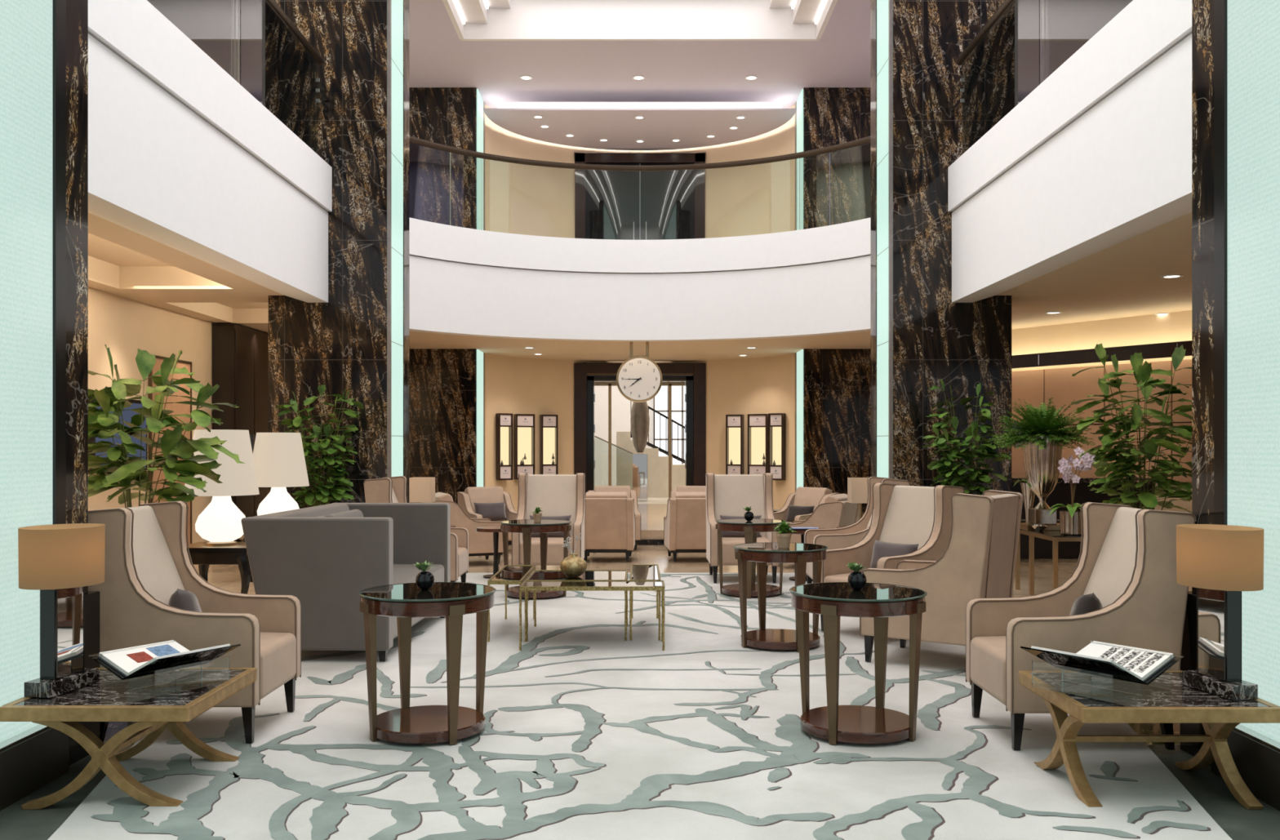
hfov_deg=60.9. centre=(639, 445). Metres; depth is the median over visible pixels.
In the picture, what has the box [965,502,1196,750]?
armchair
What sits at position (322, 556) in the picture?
sofa
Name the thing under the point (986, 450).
palm
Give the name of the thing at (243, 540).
side table
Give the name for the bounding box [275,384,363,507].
palm
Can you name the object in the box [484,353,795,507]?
wall
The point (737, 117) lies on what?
recessed light
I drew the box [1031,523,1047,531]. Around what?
bowl
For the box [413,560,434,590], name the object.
potted succulent
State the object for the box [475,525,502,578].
side table
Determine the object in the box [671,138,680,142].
recessed light
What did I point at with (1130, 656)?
text
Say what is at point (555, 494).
cushion
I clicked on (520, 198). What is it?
wall
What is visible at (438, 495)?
cushion
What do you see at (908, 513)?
backrest
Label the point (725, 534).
throw cushion
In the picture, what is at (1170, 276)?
recessed light
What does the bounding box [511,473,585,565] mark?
armchair
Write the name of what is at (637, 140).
recessed light
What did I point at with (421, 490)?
table lamp
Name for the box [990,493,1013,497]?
cushion
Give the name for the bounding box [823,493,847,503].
cushion
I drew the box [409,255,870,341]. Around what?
balcony wall
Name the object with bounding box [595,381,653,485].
wall
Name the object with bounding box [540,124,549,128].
recessed light
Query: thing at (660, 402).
window
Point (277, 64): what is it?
balcony railing
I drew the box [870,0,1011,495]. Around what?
column
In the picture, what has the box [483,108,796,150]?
ceiling
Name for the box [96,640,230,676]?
open book
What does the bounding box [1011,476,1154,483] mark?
countertop
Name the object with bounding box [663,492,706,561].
armchair
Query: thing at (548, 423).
display case
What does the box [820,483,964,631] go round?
armchair
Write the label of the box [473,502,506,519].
throw cushion
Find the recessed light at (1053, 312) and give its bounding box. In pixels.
[1044,311,1062,314]
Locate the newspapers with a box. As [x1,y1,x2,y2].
[790,527,818,529]
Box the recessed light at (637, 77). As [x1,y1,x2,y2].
[632,75,644,79]
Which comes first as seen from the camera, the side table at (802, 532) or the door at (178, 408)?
the side table at (802, 532)
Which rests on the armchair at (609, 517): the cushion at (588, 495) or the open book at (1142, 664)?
the cushion at (588, 495)
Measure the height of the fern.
0.494 m
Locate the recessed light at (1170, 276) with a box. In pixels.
[1160,274,1183,278]
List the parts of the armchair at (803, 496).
panel, panel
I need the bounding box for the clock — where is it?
[616,341,662,402]
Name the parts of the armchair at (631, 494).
panel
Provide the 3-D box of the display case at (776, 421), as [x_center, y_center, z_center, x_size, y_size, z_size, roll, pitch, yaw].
[2.557,0.015,19.962,0.294,1.220,0.310,0,0,34]
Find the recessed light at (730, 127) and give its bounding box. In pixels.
[728,126,737,128]
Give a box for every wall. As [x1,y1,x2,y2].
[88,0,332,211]
[88,17,239,543]
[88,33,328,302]
[409,217,870,273]
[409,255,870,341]
[484,104,795,238]
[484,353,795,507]
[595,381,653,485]
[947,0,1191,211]
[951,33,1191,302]
[1011,310,1191,513]
[1040,17,1041,83]
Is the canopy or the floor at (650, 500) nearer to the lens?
the canopy
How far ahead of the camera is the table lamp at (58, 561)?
4.16 m
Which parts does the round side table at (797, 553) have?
leg, leg, glass, leg, leg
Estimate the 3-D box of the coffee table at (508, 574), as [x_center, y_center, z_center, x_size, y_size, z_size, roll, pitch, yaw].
[-0.915,1.116,7.830,0.235,0.413,0.964,0,0,0]
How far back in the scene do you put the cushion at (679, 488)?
14.30 m
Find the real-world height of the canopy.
0.180 m
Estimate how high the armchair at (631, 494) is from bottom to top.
0.795 m
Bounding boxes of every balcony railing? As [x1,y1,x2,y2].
[146,0,327,153]
[409,136,870,238]
[952,0,1133,153]
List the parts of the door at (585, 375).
frame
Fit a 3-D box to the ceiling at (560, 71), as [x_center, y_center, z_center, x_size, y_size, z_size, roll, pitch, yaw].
[0.000,-6.495,9.300,18.000,0.731,24.600,0,0,0]
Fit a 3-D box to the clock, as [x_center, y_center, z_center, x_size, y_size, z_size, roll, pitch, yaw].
[-0.010,-1.167,16.895,0.718,0.984,0.150,0,0,0]
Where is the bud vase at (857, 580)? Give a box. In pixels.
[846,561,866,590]
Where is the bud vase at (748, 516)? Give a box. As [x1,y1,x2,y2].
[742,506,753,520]
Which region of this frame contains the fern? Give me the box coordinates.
[987,397,1094,449]
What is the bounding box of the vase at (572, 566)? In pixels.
[560,533,586,577]
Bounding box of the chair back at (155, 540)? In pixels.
[128,505,184,604]
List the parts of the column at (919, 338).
edge frame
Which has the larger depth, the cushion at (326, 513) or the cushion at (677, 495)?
the cushion at (677, 495)
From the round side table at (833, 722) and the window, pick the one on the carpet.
the round side table at (833, 722)
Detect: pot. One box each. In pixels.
[533,513,542,522]
[776,532,791,547]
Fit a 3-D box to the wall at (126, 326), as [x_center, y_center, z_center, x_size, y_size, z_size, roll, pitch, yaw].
[-5.850,-2.395,9.800,0.200,7.470,17.600,0,0,0]
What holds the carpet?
on the floor at (226, 577)
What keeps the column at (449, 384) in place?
on the platform
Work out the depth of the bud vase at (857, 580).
5.04 m
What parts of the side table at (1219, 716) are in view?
frame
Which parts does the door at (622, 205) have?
handle, handle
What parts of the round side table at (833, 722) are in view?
leg, leg, glass, leg, leg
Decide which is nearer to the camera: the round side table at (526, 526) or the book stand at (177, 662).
the book stand at (177, 662)
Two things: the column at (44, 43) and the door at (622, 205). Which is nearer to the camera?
the column at (44, 43)
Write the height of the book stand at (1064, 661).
0.160 m
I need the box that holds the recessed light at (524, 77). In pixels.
[520,75,532,79]
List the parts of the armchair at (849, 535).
seat, leg, panel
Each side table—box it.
[186,542,250,594]
[242,537,253,582]
[358,582,496,745]
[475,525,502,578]
[500,519,571,599]
[715,518,786,598]
[733,542,827,652]
[786,528,825,581]
[789,582,927,745]
[1018,671,1279,809]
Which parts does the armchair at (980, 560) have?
leg, leg, panel, backrest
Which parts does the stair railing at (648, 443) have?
rail, handrail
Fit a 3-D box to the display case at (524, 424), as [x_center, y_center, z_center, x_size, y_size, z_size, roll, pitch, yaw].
[-2.204,0.015,20.452,0.374,1.220,0.310,0,0,-26]
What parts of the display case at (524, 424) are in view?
sign panel, sign panel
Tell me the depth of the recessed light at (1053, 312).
13.49 m
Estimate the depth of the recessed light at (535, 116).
19.13 m
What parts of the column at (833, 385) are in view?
edge frame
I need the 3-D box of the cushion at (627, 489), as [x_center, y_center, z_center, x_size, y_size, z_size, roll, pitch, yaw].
[-0.359,0.774,14.307,0.478,0.495,0.289,0,0,-6]
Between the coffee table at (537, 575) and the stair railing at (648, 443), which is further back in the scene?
the stair railing at (648, 443)
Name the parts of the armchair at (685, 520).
panel, leg, plinth rail, backrest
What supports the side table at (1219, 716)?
on the carpet
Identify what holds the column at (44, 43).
on the floor at (226, 577)
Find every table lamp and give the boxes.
[17,523,105,697]
[184,429,259,546]
[253,432,309,515]
[408,477,435,502]
[847,477,867,519]
[1176,524,1263,700]
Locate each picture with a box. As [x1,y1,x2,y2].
[88,396,147,472]
[126,651,154,662]
[146,644,180,656]
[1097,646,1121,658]
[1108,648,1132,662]
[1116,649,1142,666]
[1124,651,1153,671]
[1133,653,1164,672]
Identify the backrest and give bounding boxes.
[879,485,936,549]
[1083,506,1142,607]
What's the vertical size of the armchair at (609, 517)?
0.795 m
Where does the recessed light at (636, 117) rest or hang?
attached to the ceiling at (658, 127)
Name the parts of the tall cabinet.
door, handle, door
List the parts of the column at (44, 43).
light panel, edge frame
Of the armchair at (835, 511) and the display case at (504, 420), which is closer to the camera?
the armchair at (835, 511)
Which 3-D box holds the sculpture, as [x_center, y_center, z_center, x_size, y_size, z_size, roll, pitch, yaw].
[0.000,0.040,22.600,0.400,2.200,0.280,0,0,0]
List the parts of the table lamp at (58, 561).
lamp shade, mirror panel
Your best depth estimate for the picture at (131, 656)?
4.37 m
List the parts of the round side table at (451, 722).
leg, leg, glass, leg, leg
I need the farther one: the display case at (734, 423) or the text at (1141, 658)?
the display case at (734, 423)
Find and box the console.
[0,667,257,809]
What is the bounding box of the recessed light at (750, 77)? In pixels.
[745,75,757,79]
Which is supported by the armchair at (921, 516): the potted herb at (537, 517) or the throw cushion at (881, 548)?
the throw cushion at (881, 548)
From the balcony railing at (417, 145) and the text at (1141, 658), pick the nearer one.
the text at (1141, 658)
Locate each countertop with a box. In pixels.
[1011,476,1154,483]
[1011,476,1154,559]
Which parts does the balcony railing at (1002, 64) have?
handrail, glass panel, glass panel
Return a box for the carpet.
[48,573,1231,839]
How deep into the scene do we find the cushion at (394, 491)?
9.87 m
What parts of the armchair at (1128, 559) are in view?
leg, seat, leg, panel, panel, leg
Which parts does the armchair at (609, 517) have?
panel, leg, backrest, plinth rail, leg, panel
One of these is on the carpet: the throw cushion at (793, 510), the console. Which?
the console
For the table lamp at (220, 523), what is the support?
on the side table at (202, 555)
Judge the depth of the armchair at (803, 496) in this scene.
13.76 m
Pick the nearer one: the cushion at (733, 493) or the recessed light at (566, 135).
the cushion at (733, 493)
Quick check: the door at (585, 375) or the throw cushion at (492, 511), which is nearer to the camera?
the throw cushion at (492, 511)
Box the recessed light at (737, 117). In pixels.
[736,115,745,119]
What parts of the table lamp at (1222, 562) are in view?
mirror panel, lamp shade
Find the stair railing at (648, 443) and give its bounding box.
[630,400,684,463]
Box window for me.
[653,381,684,463]
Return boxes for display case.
[496,413,512,479]
[514,413,534,479]
[539,414,557,474]
[725,414,743,474]
[747,413,768,474]
[768,413,786,479]
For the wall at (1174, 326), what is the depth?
14.23 m
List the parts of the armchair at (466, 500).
panel, seat, panel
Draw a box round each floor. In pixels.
[0,545,1279,839]
[637,497,668,503]
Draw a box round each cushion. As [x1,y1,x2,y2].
[168,588,201,612]
[323,509,363,517]
[391,487,398,502]
[435,492,453,502]
[464,486,506,520]
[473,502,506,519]
[524,474,576,536]
[529,515,571,537]
[585,492,627,497]
[594,485,631,497]
[674,492,706,497]
[676,485,706,492]
[714,474,766,537]
[720,515,761,537]
[786,504,814,522]
[793,486,831,511]
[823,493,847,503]
[866,509,874,528]
[870,539,918,568]
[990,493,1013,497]
[1069,592,1102,615]
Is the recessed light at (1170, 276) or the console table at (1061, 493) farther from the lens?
the console table at (1061, 493)
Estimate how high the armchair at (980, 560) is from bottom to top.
1.046 m
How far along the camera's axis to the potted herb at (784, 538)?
7.12 m
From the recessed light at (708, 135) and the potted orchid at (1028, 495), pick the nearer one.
the potted orchid at (1028, 495)
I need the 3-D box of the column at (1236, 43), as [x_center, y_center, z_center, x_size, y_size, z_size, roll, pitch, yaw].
[2.830,-2.545,0.900,0.980,7.770,7.800,0,0,0]
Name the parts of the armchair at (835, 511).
panel, panel, backrest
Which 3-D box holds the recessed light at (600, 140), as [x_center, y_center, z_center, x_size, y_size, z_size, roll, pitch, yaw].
[-0.687,-5.784,20.582,0.170,0.008,0.170,0,0,0]
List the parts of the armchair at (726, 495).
leg, panel, leg, seat, panel, leg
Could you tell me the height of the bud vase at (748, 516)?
0.135 m
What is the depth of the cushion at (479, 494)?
13.94 m
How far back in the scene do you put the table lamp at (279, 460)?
10.71 m
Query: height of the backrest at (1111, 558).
0.668 m
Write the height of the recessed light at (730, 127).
0.008 m
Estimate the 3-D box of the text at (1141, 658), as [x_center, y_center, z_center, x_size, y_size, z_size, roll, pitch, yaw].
[1.953,0.843,4.264,0.165,0.051,0.034,0,0,-35]
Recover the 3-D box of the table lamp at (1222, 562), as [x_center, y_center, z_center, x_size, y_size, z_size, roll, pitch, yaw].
[2.235,0.631,4.200,0.272,0.635,0.340,0,0,-10]
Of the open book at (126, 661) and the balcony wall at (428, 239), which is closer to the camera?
the open book at (126, 661)
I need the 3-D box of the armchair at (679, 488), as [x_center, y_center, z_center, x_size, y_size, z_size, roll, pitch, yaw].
[0.701,0.924,14.121,0.630,0.795,0.815,0,0,6]
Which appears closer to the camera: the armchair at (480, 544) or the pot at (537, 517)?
the pot at (537, 517)
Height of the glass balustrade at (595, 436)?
1.564 m
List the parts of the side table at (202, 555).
leg, leg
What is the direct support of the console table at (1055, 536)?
on the floor at (226, 577)
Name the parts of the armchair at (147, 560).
leg, panel, panel, leg, seat, leg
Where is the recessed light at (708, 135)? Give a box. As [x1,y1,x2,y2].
[706,134,715,137]
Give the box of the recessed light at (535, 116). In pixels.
[533,115,542,118]
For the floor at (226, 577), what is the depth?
4.53 m
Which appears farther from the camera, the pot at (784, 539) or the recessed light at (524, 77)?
the recessed light at (524, 77)
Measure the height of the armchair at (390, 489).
1.046 m
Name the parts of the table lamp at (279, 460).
lamp shade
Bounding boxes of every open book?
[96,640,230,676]
[1031,640,1175,681]
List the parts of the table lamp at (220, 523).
lamp shade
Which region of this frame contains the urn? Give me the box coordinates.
[1019,435,1062,530]
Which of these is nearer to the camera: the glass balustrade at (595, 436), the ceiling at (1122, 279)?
the ceiling at (1122, 279)
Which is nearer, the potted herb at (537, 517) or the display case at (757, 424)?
the potted herb at (537, 517)
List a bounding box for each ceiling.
[88,212,1191,361]
[238,0,1041,108]
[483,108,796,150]
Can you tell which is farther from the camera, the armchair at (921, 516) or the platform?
the platform
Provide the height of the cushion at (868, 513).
0.668 m
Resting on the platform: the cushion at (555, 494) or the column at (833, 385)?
the column at (833, 385)
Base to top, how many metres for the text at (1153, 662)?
0.051 m
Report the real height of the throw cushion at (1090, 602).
0.302 m
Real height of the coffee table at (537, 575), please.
0.412 m
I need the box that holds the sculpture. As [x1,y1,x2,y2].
[630,401,649,501]
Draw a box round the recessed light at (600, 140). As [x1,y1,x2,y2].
[599,138,608,141]
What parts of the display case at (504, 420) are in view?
sign panel, sign panel, glass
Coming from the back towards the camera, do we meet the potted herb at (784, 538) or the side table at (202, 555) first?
the side table at (202, 555)
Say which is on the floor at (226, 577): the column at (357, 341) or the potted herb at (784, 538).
the column at (357, 341)
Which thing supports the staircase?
on the floor at (650, 500)
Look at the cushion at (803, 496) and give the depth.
13.75 m
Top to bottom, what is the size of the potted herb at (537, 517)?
0.134 m
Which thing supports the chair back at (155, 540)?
on the armchair at (147, 560)
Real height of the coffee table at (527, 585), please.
0.412 m
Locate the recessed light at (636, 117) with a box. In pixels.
[635,115,644,119]
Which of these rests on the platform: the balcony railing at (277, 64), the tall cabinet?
the tall cabinet
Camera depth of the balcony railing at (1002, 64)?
10.04 m
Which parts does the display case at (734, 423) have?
sign panel, sign panel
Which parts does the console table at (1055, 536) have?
leg, leg, frame, glass, leg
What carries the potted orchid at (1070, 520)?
on the console table at (1055, 536)
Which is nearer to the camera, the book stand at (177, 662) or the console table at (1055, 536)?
the book stand at (177, 662)
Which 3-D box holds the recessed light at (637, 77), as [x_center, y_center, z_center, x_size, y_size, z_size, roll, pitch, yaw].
[-0.021,-6.123,18.092,0.206,0.010,0.206,0,0,0]
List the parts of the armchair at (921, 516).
leg, seat, panel, panel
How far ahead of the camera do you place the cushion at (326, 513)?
7.96 m
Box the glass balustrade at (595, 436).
[595,435,634,453]
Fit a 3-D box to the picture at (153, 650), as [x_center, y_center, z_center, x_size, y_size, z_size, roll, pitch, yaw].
[-1.954,0.845,4.474,0.105,0.032,0.102,0,0,32]
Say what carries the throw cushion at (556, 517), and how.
on the armchair at (557, 495)
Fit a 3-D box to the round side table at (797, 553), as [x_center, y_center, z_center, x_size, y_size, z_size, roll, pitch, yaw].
[0.932,0.995,7.230,0.626,0.654,0.626,0,0,-20]
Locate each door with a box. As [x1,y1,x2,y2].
[148,355,191,544]
[573,152,706,239]
[573,362,706,498]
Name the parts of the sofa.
backrest, arm, leg, arm, seat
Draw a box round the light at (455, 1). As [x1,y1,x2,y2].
[453,0,826,23]
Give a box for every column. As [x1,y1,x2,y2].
[0,0,99,811]
[268,0,409,508]
[409,87,484,503]
[795,87,870,512]
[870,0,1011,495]
[1180,0,1279,811]
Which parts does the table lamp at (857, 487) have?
lamp shade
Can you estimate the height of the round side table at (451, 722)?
0.654 m
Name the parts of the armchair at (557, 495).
panel, seat, panel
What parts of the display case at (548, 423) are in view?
sign panel, sign panel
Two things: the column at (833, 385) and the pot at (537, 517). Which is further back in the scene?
the column at (833, 385)
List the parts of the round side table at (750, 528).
leg, leg, glass, leg, leg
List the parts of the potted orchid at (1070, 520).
pot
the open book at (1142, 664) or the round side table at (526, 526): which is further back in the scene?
the round side table at (526, 526)
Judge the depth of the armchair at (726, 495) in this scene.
11.02 m
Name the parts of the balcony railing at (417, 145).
glass panel, handrail, glass panel, glass panel, glass panel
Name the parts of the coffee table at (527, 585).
leg, leg, glass, frame, leg, leg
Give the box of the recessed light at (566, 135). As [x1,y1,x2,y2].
[565,133,574,137]
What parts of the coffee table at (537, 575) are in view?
leg, leg, frame, glass, leg, leg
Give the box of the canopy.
[1011,340,1191,368]
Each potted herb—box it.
[532,506,542,522]
[772,520,796,547]
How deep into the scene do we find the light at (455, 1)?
15.99 m
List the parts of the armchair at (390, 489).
panel, seat, leg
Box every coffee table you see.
[487,564,535,641]
[519,580,665,650]
[525,569,627,640]
[629,564,661,640]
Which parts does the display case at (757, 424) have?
sign panel, sign panel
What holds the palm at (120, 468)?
on the floor at (226, 577)
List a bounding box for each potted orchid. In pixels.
[1011,422,1035,523]
[1045,446,1095,535]
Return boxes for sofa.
[240,502,450,661]
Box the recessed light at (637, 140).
[635,139,644,142]
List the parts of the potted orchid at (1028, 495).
pot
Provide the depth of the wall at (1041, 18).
15.59 m
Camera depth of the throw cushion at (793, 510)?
13.63 m
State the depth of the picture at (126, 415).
12.12 m
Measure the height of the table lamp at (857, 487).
0.500 m
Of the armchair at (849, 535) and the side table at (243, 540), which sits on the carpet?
the armchair at (849, 535)
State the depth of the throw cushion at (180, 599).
4.97 m
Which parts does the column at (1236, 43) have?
edge frame, light panel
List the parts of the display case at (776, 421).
sign panel, sign panel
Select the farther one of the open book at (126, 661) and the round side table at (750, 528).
the round side table at (750, 528)
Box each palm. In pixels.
[88,344,244,508]
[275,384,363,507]
[922,378,1011,495]
[1071,342,1191,512]
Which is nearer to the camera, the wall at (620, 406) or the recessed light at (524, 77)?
the recessed light at (524, 77)
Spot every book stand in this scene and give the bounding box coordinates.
[88,643,240,696]
[1020,640,1183,702]
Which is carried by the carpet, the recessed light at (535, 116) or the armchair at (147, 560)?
the armchair at (147, 560)
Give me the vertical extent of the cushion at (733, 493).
0.668 m
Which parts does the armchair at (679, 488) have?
panel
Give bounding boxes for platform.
[237,503,864,545]
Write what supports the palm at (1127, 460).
on the floor at (226, 577)
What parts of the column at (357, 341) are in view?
edge frame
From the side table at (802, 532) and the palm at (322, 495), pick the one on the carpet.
the side table at (802, 532)
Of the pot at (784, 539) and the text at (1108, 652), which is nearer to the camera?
the text at (1108, 652)
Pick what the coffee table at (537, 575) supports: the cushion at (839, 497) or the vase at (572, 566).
the vase at (572, 566)
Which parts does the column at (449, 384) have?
edge frame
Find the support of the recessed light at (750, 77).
in the ceiling at (560, 71)
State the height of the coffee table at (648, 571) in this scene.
0.412 m
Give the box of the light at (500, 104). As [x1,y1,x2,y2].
[497,102,782,108]
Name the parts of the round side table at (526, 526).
leg, leg, glass, leg, leg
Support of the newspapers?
on the side table at (802, 532)
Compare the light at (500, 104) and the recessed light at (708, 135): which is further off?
the recessed light at (708, 135)
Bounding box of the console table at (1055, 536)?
[1015,528,1084,595]
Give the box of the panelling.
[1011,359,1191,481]
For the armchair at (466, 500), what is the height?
0.795 m
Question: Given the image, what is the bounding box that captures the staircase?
[616,431,684,497]
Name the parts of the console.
frame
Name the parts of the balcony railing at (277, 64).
glass panel, glass panel, handrail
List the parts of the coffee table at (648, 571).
leg, leg, frame, glass, leg, leg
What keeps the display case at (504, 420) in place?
attached to the wall at (514, 385)
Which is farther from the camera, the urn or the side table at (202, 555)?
the urn
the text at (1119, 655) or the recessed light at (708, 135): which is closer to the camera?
the text at (1119, 655)
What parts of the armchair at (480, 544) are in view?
panel, plinth rail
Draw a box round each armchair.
[88,501,301,743]
[363,475,468,582]
[431,492,503,564]
[457,486,517,544]
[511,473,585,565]
[584,492,635,561]
[587,485,640,550]
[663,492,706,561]
[670,485,706,497]
[705,473,779,582]
[773,486,840,523]
[777,493,859,566]
[804,476,910,583]
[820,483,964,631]
[859,489,1023,662]
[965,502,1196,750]
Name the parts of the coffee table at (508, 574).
leg, leg, glass, frame, leg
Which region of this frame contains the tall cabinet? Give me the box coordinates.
[212,324,268,542]

